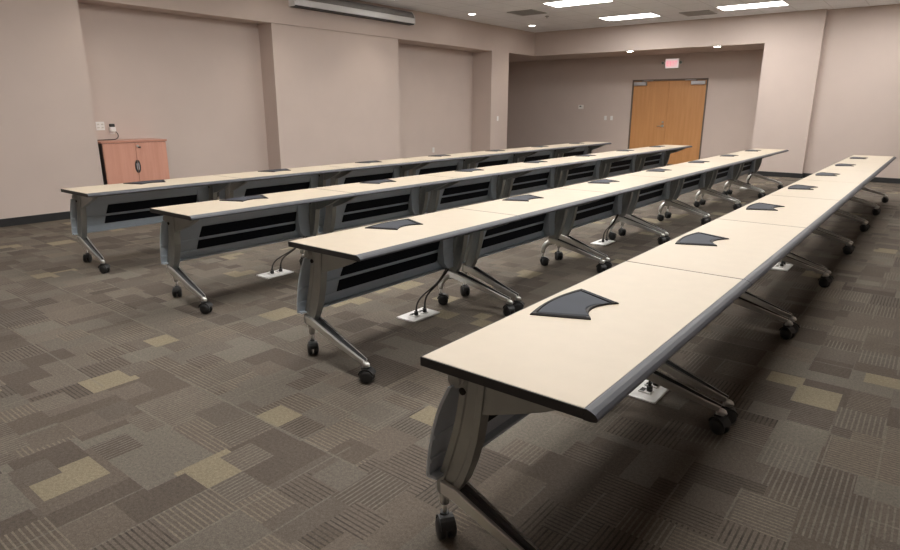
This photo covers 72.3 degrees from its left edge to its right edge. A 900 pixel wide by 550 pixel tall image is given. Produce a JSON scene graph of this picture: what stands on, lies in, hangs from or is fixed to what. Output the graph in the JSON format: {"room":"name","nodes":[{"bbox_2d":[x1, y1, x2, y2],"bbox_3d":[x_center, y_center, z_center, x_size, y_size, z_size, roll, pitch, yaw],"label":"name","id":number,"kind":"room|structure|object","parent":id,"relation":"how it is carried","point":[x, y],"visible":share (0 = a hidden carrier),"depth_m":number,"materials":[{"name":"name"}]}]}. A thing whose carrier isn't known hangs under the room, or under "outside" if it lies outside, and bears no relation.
{"room":"classroom","nodes":[
{"label":"classroom","id":0,"kind":"room"},
{"bbox_2d":[97,124,118,140],"bbox_3d":[-4.842,-2.001,8.627,0.109,0.220,0.389,8,17,26],"label":"power adapter","id":1,"kind":"object","parent":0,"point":[112,128],"visible":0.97,"depth_m":8.73,"materials":[{"name":"white plastic"}]},
{"bbox_2d":[0,0,508,218],"bbox_3d":[-3.894,-2.914,9.778,0.767,3.357,16.421,12,19,37],"label":"wall","id":2,"kind":"structure","parent":0,"point":[225,97],"depth_m":9.91,"materials":[{"name":"beige paint"}]},
{"bbox_2d":[95,122,104,129],"bbox_3d":[-4.909,-2.092,8.652,0.010,0.116,0.116,12,19,37],"label":"wall outlet","id":3,"kind":"object","parent":2,"relation":"attached to","point":[99,125],"visible":1,"depth_m":8.65,"materials":[{"name":"white plastic"}]},
{"bbox_2d":[0,191,219,226],"bbox_3d":[-3.815,-1.325,10.142,0.582,0.100,16.421,12,19,37],"label":"baseboard","id":4,"kind":"structure","parent":2,"relation":"attached to","point":[23,220],"depth_m":7.87,"materials":[{"name":"black rubber"}]},
{"bbox_2d":[77,0,537,57],"bbox_3d":[-1.491,-5.046,12.364,0.767,0.583,11.512,12,19,37],"label":"wall","id":5,"kind":"structure","parent":0,"point":[430,30],"depth_m":11.60,"materials":[{"name":"beige paint"}]},
{"bbox_2d":[288,0,414,24],"bbox_3d":[-1.697,-4.896,11.355,0.158,0.257,3.020,12,19,37],"label":"case","id":6,"kind":"object","parent":5,"relation":"attached to","point":[341,7],"visible":1,"depth_m":11.28,"materials":[{"name":"white metal"}]},
{"bbox_2d":[0,164,899,549],"bbox_3d":[1.446,-0.606,7.947,15.000,0.120,19.700,12,19,37],"label":"floor","id":7,"kind":"structure","parent":0,"point":[133,416],"depth_m":2.93,"materials":[{"name":"carpet"}]},
{"bbox_2d":[98,138,169,184],"bbox_3d":[-4.577,-1.447,8.891,0.420,0.985,0.924,12,19,37],"label":"storage cabinet","id":8,"kind":"object","parent":7,"relation":"on","point":[122,160],"visible":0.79,"depth_m":8.69,"materials":[{"name":"brown wood"}]},
{"bbox_2d":[61,175,243,273],"bbox_3d":[-2.861,-0.554,6.106,0.640,0.725,1.519,12,19,37],"label":"table","id":9,"kind":"object","parent":7,"relation":"on","point":[97,208],"visible":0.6,"depth_m":5.97,"materials":[{"name":"grey paint"}]},
{"bbox_2d":[150,188,355,313],"bbox_3d":[-1.531,-0.261,5.035,0.640,0.725,1.519,12,19,37],"label":"table","id":10,"kind":"object","parent":7,"relation":"on","point":[188,231],"visible":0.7,"depth_m":4.94,"materials":[{"name":"grey paint"}]},
{"bbox_2d":[257,269,293,278],"bbox_3d":[-1.550,-0.016,5.474,0.170,0.022,0.280,12,19,37],"label":"outlet box","id":11,"kind":"object","parent":7,"relation":"on","point":[267,275],"visible":0.88,"depth_m":5.43,"materials":[{"name":"white plastic"}]},
{"bbox_2d":[216,166,351,199],"bbox_3d":[-1.920,-0.865,7.261,0.640,0.725,1.519,12,19,37],"label":"table","id":12,"kind":"object","parent":7,"relation":"on","point":[289,179],"visible":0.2,"depth_m":7.22,"materials":[{"name":"beige laminate"}]},
{"bbox_2d":[321,158,430,185],"bbox_3d":[-0.980,-1.176,8.417,0.640,0.725,1.519,12,19,37],"label":"table","id":13,"kind":"object","parent":7,"relation":"on","point":[364,171],"visible":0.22,"depth_m":8.40,"materials":[{"name":"beige laminate"}]},
{"bbox_2d":[316,175,461,234],"bbox_3d":[-0.591,-0.572,6.190,0.640,0.725,1.519,12,19,37],"label":"table","id":14,"kind":"object","parent":7,"relation":"on","point":[375,201],"visible":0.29,"depth_m":6.19,"materials":[{"name":"beige laminate"}]},
{"bbox_2d":[288,208,520,383],"bbox_3d":[-0.225,0.042,3.925,0.640,0.725,1.519,12,19,37],"label":"table","id":15,"kind":"object","parent":7,"relation":"on","point":[340,266],"visible":0.98,"depth_m":3.76,"materials":[{"name":"beige laminate"}]},
{"bbox_2d":[397,307,439,322],"bbox_3d":[-0.224,0.280,4.394,0.170,0.022,0.280,12,19,37],"label":"outlet box","id":16,"kind":"object","parent":7,"relation":"on","point":[409,316],"visible":0.87,"depth_m":4.36,"materials":[{"name":"white plastic"}]},
{"bbox_2d":[404,153,491,176],"bbox_3d":[-0.039,-1.487,9.572,0.640,0.725,1.519,12,19,37],"label":"table","id":17,"kind":"object","parent":7,"relation":"on","point":[457,161],"visible":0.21,"depth_m":9.60,"materials":[{"name":"beige laminate"}]},
{"bbox_2d":[423,165,535,213],"bbox_3d":[0.350,-0.883,7.345,0.640,0.725,1.519,12,19,37],"label":"table","id":18,"kind":"object","parent":7,"relation":"on","point":[481,184],"visible":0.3,"depth_m":7.39,"materials":[{"name":"beige laminate"}]},
{"bbox_2d":[467,148,539,168],"bbox_3d":[0.902,-1.798,10.727,0.640,0.725,1.519,12,19,37],"label":"table","id":19,"kind":"object","parent":7,"relation":"on","point":[502,156],"visible":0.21,"depth_m":10.77,"materials":[{"name":"beige laminate"}]},
{"bbox_2d":[458,188,613,311],"bbox_3d":[0.716,-0.269,5.080,0.640,0.725,1.519,12,19,37],"label":"table","id":20,"kind":"object","parent":7,"relation":"on","point":[543,214],"visible":0.89,"depth_m":5.03,"materials":[{"name":"beige laminate"}]},
{"bbox_2d":[501,158,589,198],"bbox_3d":[1.291,-1.194,8.501,0.640,0.725,1.519,12,19,37],"label":"table","id":21,"kind":"object","parent":7,"relation":"on","point":[547,174],"visible":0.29,"depth_m":8.59,"materials":[{"name":"beige laminate"}]},
{"bbox_2d":[517,145,578,162],"bbox_3d":[1.843,-2.109,11.883,0.640,0.725,1.519,12,19,37],"label":"table","id":22,"kind":"object","parent":7,"relation":"on","point":[547,151],"visible":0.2,"depth_m":11.95,"materials":[{"name":"beige laminate"}]},
{"bbox_2d":[556,142,611,157],"bbox_3d":[2.784,-2.419,13.038,0.640,0.725,1.519,12,19,37],"label":"table","id":23,"kind":"object","parent":7,"relation":"on","point":[584,148],"visible":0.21,"depth_m":13.16,"materials":[{"name":"beige laminate"}]},
{"bbox_2d":[420,261,751,549],"bbox_3d":[0.583,0.471,2.349,0.640,0.725,1.519,12,19,37],"label":"table","id":24,"kind":"object","parent":7,"relation":"on","point":[579,350],"visible":1,"depth_m":1.95,"materials":[{"name":"beige laminate"}]},
{"bbox_2d":[558,153,631,187],"bbox_3d":[2.232,-1.505,9.656,0.640,0.725,1.519,12,19,37],"label":"table","id":25,"kind":"object","parent":7,"relation":"on","point":[594,169],"visible":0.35,"depth_m":9.79,"materials":[{"name":"beige laminate"}]},
{"bbox_2d":[591,239,615,245],"bbox_3d":[1.688,-0.364,6.788,0.170,0.022,0.280,12,19,37],"label":"outlet box","id":26,"kind":"object","parent":7,"relation":"on","point":[598,242],"visible":0.89,"depth_m":6.75,"materials":[{"name":"white plastic"}]},
{"bbox_2d":[555,175,673,269],"bbox_3d":[1.657,-0.580,6.236,0.640,0.725,1.519,12,19,37],"label":"table","id":27,"kind":"object","parent":7,"relation":"on","point":[622,187],"visible":0.88,"depth_m":6.25,"materials":[{"name":"beige laminate"}]},
{"bbox_2d":[601,148,665,178],"bbox_3d":[3.173,-1.815,10.811,0.640,0.725,1.519,12,19,37],"label":"table","id":28,"kind":"object","parent":7,"relation":"on","point":[631,164],"visible":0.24,"depth_m":10.98,"materials":[{"name":"beige laminate"}]},
{"bbox_2d":[628,380,668,403],"bbox_3d":[1.045,0.596,3.235,0.170,0.022,0.280,12,19,37],"label":"outlet box","id":29,"kind":"object","parent":7,"relation":"on","point":[640,393],"visible":0.63,"depth_m":3.18,"materials":[{"name":"white plastic"}]},
{"bbox_2d":[638,387,653,394],"bbox_3d":[1.017,0.600,3.200,0.070,0.010,0.052,12,19,37],"label":"socket","id":30,"kind":"object","parent":29,"relation":"attached to","point":[641,390],"depth_m":3.19,"materials":[{"name":"white plastic"}]},
{"bbox_2d":[644,381,659,388],"bbox_3d":[1.073,0.582,3.268,0.070,0.010,0.052,12,19,37],"label":"socket","id":31,"kind":"object","parent":29,"relation":"attached to","point":[645,382],"depth_m":3.26,"materials":[{"name":"white plastic"}]},
{"bbox_2d":[638,145,691,171],"bbox_3d":[4.114,-2.126,11.966,0.640,0.725,1.519,12,19,37],"label":"table","id":32,"kind":"object","parent":7,"relation":"on","point":[660,159],"visible":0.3,"depth_m":12.17,"materials":[{"name":"beige laminate"}]},
{"bbox_2d":[618,165,714,241],"bbox_3d":[2.598,-0.890,7.391,0.640,0.725,1.519,12,19,37],"label":"table","id":33,"kind":"object","parent":7,"relation":"on","point":[666,192],"visible":0.87,"depth_m":7.47,"materials":[{"name":"beige laminate"}]},
{"bbox_2d":[665,158,745,221],"bbox_3d":[3.539,-1.201,8.546,0.640,0.725,1.519,12,19,37],"label":"table","id":34,"kind":"object","parent":7,"relation":"on","point":[702,181],"visible":0.8,"depth_m":8.69,"materials":[{"name":"beige laminate"}]},
{"bbox_2d":[627,219,811,423],"bbox_3d":[1.524,0.160,3.504,0.640,0.725,1.519,12,19,37],"label":"table","id":35,"kind":"object","parent":7,"relation":"on","point":[747,251],"visible":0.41,"depth_m":3.19,"materials":[{"name":"beige laminate"}]},
{"bbox_2d":[700,153,769,207],"bbox_3d":[4.479,-1.512,9.701,0.640,0.725,1.519,12,19,37],"label":"table","id":36,"kind":"object","parent":7,"relation":"on","point":[730,173],"visible":0.74,"depth_m":9.93,"materials":[{"name":"beige laminate"}]},
{"bbox_2d":[727,148,788,195],"bbox_3d":[5.420,-1.823,10.857,0.640,0.725,1.519,12,19,37],"label":"table","id":37,"kind":"object","parent":7,"relation":"on","point":[751,167],"visible":0.68,"depth_m":11.15,"materials":[{"name":"beige laminate"}]},
{"bbox_2d":[717,195,844,333],"bbox_3d":[2.465,-0.151,4.660,0.640,0.725,1.519,12,19,37],"label":"table","id":38,"kind":"object","parent":7,"relation":"on","point":[810,213],"visible":0.38,"depth_m":4.43,"materials":[{"name":"beige laminate"}]},
{"bbox_2d":[771,263,792,270],"bbox_3d":[3.090,-0.083,5.761,0.170,0.022,0.280,12,19,37],"label":"outlet box","id":39,"kind":"object","parent":7,"relation":"on","point":[777,266],"visible":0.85,"depth_m":5.71,"materials":[{"name":"white plastic"}]},
{"bbox_2d":[769,180,864,282],"bbox_3d":[3.405,-0.462,5.815,0.640,0.725,1.519,12,19,37],"label":"table","id":40,"kind":"object","parent":7,"relation":"on","point":[830,190],"visible":0.3,"depth_m":5.64,"materials":[{"name":"beige laminate"}]},
{"bbox_2d":[801,169,878,250],"bbox_3d":[4.346,-0.772,6.970,0.640,0.725,1.519,12,19,37],"label":"table","id":41,"kind":"object","parent":7,"relation":"on","point":[851,176],"visible":0.4,"depth_m":6.83,"materials":[{"name":"beige laminate"}]},
{"bbox_2d":[824,161,888,227],"bbox_3d":[5.287,-1.083,8.126,0.640,0.725,1.519,12,19,37],"label":"table","id":42,"kind":"object","parent":7,"relation":"on","point":[841,165],"visible":0.38,"depth_m":7.99,"materials":[{"name":"beige laminate"}]},
{"bbox_2d":[842,155,895,211],"bbox_3d":[6.228,-1.394,9.281,0.640,0.725,1.519,12,19,37],"label":"table","id":43,"kind":"object","parent":7,"relation":"on","point":[855,158],"visible":0.28,"depth_m":9.20,"materials":[{"name":"beige laminate"}]},
{"bbox_2d":[360,0,899,32],"bbox_3d":[1.560,-3.690,6.036,13.550,0.120,18.200,12,19,37],"label":"ceiling","id":44,"kind":"structure","parent":0,"point":[492,12],"depth_m":12.36,"materials":[{"name":"paint"}]},
{"bbox_2d":[507,9,545,15],"bbox_3d":[1.599,-5.464,12.839,0.600,0.012,0.600,12,19,37],"label":"ceiling vent","id":45,"kind":"object","parent":44,"relation":"in","point":[531,11],"visible":1,"depth_m":12.79,"materials":[{"name":"grey metal"}]},
{"bbox_2d":[541,0,613,7],"bbox_3d":[2.397,-5.121,11.570,1.220,0.008,0.610,12,19,37],"label":"recessed light","id":46,"kind":"object","parent":44,"relation":"in","point":[565,3],"visible":1,"depth_m":11.59,"materials":[{"name":"white plastic"}]},
{"bbox_2d":[599,13,659,20],"bbox_3d":[3.905,-5.619,13.422,1.220,0.008,0.610,12,19,37],"label":"recessed light","id":47,"kind":"object","parent":44,"relation":"in","point":[643,15],"visible":1,"depth_m":13.34,"materials":[{"name":"white plastic"}]},
{"bbox_2d":[680,10,716,15],"bbox_3d":[5.178,-5.463,12.863,0.600,0.012,0.600,12,19,37],"label":"ceiling vent","id":48,"kind":"object","parent":44,"relation":"in","point":[703,12],"visible":1,"depth_m":12.86,"materials":[{"name":"grey metal"}]},
{"bbox_2d":[715,0,789,10],"bbox_3d":[5.854,-5.214,11.944,1.220,0.008,0.610,12,19,37],"label":"recessed light","id":49,"kind":"object","parent":44,"relation":"in","point":[773,3],"visible":1,"depth_m":11.88,"materials":[{"name":"white plastic"}]},
{"bbox_2d":[507,49,763,158],"bbox_3d":[4.628,-4.543,16.976,7.750,2.774,0.150,12,19,37],"label":"wall","id":50,"kind":"structure","parent":0,"point":[544,97],"depth_m":16.98,"materials":[{"name":"beige paint"}]},
{"bbox_2d":[628,78,708,163],"bbox_3d":[5.646,-4.007,16.166,1.953,2.167,0.321,12,19,37],"label":"door","id":51,"kind":"structure","parent":50,"relation":"in","point":[663,111],"depth_m":16.08,"materials":[{"name":"brown wood"}]},
{"bbox_2d":[661,58,682,68],"bbox_3d":[5.670,-5.402,15.734,0.536,0.245,0.098,12,19,37],"label":"exit sign","id":52,"kind":"object","parent":50,"relation":"attached to","point":[671,63],"visible":1,"depth_m":15.72,"materials":[{"name":"white plastic"}]},
{"bbox_2d":[509,44,764,61],"bbox_3d":[3.761,-5.663,15.569,7.900,0.120,3.200,12,19,37],"label":"ceiling","id":53,"kind":"structure","parent":0,"point":[757,46],"depth_m":15.58,"materials":[{"name":"beige paint"}]},
{"bbox_2d":[534,4,899,177],"bbox_3d":[7.771,-3.924,13.602,12.683,3.357,1.740,12,19,37],"label":"wall","id":54,"kind":"structure","parent":0,"point":[829,92],"depth_m":12.80,"materials":[{"name":"beige paint"}]},
{"bbox_2d":[748,171,899,183],"bbox_3d":[9.444,-1.736,11.767,6.950,0.100,0.152,12,19,37],"label":"baseboard","id":55,"kind":"structure","parent":54,"relation":"attached to","point":[763,173],"depth_m":13.21,"materials":[{"name":"black rubber"}]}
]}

